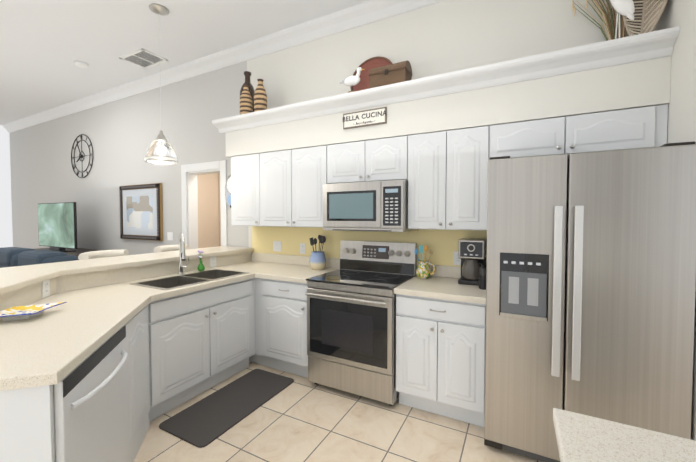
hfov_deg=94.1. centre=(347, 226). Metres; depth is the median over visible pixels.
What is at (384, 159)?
upper cabinet
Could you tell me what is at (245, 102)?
wicker vase
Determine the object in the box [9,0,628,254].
wall
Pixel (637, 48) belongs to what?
trim
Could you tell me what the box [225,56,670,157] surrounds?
soffit
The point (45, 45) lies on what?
ceiling
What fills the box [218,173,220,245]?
wall
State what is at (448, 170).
upper cabinet
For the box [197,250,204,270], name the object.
bud vase
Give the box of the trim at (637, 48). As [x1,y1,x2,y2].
[212,26,679,132]
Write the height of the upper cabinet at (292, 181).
0.746 m
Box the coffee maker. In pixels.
[458,238,486,285]
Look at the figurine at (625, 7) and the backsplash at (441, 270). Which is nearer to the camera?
the figurine at (625, 7)
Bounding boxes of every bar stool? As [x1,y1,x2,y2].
[78,250,128,259]
[154,244,188,252]
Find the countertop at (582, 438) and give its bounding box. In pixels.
[553,408,695,461]
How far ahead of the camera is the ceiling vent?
4.03 m
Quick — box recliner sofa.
[0,247,78,267]
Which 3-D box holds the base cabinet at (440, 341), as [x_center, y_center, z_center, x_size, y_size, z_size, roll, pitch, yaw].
[0.757,0.921,2.506,0.616,0.870,0.611,1,2,28]
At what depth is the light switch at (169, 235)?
4.54 m
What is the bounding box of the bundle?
[572,0,626,40]
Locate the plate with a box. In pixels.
[0,302,66,321]
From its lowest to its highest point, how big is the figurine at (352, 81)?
0.215 m
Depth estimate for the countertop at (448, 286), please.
2.35 m
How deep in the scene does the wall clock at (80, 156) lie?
5.61 m
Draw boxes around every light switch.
[167,232,172,239]
[273,241,281,251]
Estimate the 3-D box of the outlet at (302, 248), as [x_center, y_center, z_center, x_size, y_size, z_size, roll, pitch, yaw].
[-0.488,0.239,3.490,0.075,0.115,0.008,1,2,28]
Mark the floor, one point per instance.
(301, 419)
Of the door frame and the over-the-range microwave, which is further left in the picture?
the door frame
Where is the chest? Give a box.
[369,60,411,88]
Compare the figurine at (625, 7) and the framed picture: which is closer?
the figurine at (625, 7)
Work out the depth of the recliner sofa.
3.45 m
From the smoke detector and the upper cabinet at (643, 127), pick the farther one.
the smoke detector
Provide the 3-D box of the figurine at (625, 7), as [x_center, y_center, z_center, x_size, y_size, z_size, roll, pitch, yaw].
[1.598,-1.339,1.953,0.203,0.503,0.080,1,2,28]
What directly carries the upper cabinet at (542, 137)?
attached to the wall at (446, 36)
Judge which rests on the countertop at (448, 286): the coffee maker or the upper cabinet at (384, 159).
the coffee maker
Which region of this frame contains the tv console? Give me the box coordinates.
[34,248,99,256]
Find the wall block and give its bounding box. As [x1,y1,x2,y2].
[653,0,695,440]
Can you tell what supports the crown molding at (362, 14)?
attached to the wall at (446, 36)
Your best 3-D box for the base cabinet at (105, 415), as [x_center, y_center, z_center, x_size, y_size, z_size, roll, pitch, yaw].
[-1.097,0.959,1.427,0.442,0.858,0.442,1,2,28]
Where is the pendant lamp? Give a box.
[144,3,177,164]
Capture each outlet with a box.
[42,279,49,297]
[210,256,215,266]
[300,243,305,253]
[454,251,460,264]
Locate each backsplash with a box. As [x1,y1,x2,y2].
[252,226,486,275]
[252,252,460,279]
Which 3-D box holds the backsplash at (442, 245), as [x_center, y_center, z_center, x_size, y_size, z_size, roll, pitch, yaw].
[0.432,0.233,3.008,3.538,0.500,0.002,1,2,28]
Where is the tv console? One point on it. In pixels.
(78, 252)
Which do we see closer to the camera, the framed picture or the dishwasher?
the dishwasher
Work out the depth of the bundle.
2.18 m
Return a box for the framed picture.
[119,183,162,240]
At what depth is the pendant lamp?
3.05 m
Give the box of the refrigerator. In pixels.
[484,141,695,461]
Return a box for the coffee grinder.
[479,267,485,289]
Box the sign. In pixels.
[343,107,386,128]
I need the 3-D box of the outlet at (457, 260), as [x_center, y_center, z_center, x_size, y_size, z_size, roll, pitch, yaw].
[0.932,0.271,2.742,0.075,0.115,0.008,1,2,28]
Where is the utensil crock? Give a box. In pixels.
[309,235,325,269]
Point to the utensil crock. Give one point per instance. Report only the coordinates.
(317, 260)
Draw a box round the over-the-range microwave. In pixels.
[323,180,417,231]
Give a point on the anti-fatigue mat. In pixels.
(207, 420)
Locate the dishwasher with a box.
[54,325,127,461]
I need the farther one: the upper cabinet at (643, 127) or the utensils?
the utensils
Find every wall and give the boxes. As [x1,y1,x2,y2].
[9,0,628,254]
[197,173,218,247]
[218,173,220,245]
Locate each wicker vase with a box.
[240,85,252,113]
[254,79,266,111]
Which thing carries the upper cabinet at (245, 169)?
attached to the wall at (446, 36)
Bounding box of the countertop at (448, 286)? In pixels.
[394,276,485,303]
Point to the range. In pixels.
(351, 329)
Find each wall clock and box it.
[71,134,92,177]
[225,174,230,207]
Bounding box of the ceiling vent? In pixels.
[119,48,167,68]
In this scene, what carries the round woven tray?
on the trim at (637, 48)
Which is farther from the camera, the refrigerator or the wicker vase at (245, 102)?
the wicker vase at (245, 102)
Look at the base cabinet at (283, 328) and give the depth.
2.91 m
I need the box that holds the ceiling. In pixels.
[0,0,368,124]
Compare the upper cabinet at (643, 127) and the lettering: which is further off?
the lettering
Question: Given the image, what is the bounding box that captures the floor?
[134,362,541,461]
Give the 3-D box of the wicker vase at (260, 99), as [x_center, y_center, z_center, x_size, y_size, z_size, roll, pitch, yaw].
[-0.880,-1.298,3.261,0.128,0.345,0.128,1,2,28]
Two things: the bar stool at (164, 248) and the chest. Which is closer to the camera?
the chest
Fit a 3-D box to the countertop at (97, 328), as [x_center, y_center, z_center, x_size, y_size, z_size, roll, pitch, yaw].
[-1.159,0.473,2.260,1.423,0.040,2.805,1,2,28]
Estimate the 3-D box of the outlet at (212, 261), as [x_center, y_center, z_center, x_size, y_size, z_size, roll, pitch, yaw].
[-1.389,0.361,3.340,0.008,0.115,0.075,1,2,28]
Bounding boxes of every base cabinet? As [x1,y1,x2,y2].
[0,340,183,461]
[88,253,259,401]
[260,255,339,377]
[394,292,485,426]
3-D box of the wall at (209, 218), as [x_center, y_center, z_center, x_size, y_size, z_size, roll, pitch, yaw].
[-2.677,-0.428,5.410,0.100,3.400,1.140,1,2,28]
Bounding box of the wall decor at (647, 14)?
[623,0,667,35]
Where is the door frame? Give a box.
[181,160,227,248]
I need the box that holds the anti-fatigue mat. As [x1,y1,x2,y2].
[159,369,293,447]
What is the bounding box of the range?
[305,240,416,405]
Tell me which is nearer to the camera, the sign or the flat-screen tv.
the sign
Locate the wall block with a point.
(681, 124)
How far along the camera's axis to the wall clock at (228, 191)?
3.93 m
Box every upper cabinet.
[231,153,259,225]
[260,145,327,226]
[328,136,407,183]
[408,125,491,229]
[492,116,567,157]
[568,104,667,155]
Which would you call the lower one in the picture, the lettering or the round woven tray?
the lettering
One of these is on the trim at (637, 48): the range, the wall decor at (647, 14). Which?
the wall decor at (647, 14)
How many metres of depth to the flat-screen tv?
5.13 m
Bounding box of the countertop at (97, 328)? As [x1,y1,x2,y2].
[0,268,339,403]
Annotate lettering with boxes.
[343,110,386,121]
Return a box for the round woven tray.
[350,56,391,90]
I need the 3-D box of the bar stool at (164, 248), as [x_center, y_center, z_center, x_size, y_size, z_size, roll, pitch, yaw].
[-1.991,0.772,3.784,0.458,1.094,0.440,1,2,28]
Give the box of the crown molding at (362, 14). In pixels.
[3,0,445,131]
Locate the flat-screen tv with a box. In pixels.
[38,202,77,251]
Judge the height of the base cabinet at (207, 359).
1.028 m
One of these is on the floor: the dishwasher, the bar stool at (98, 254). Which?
the bar stool at (98, 254)
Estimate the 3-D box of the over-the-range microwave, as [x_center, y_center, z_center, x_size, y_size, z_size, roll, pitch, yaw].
[0.201,-0.171,2.873,0.741,0.411,0.421,1,2,28]
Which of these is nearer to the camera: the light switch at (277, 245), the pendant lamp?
the pendant lamp
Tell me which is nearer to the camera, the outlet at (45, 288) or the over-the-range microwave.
the outlet at (45, 288)
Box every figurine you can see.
[340,67,364,92]
[610,0,634,38]
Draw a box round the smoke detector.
[74,61,87,67]

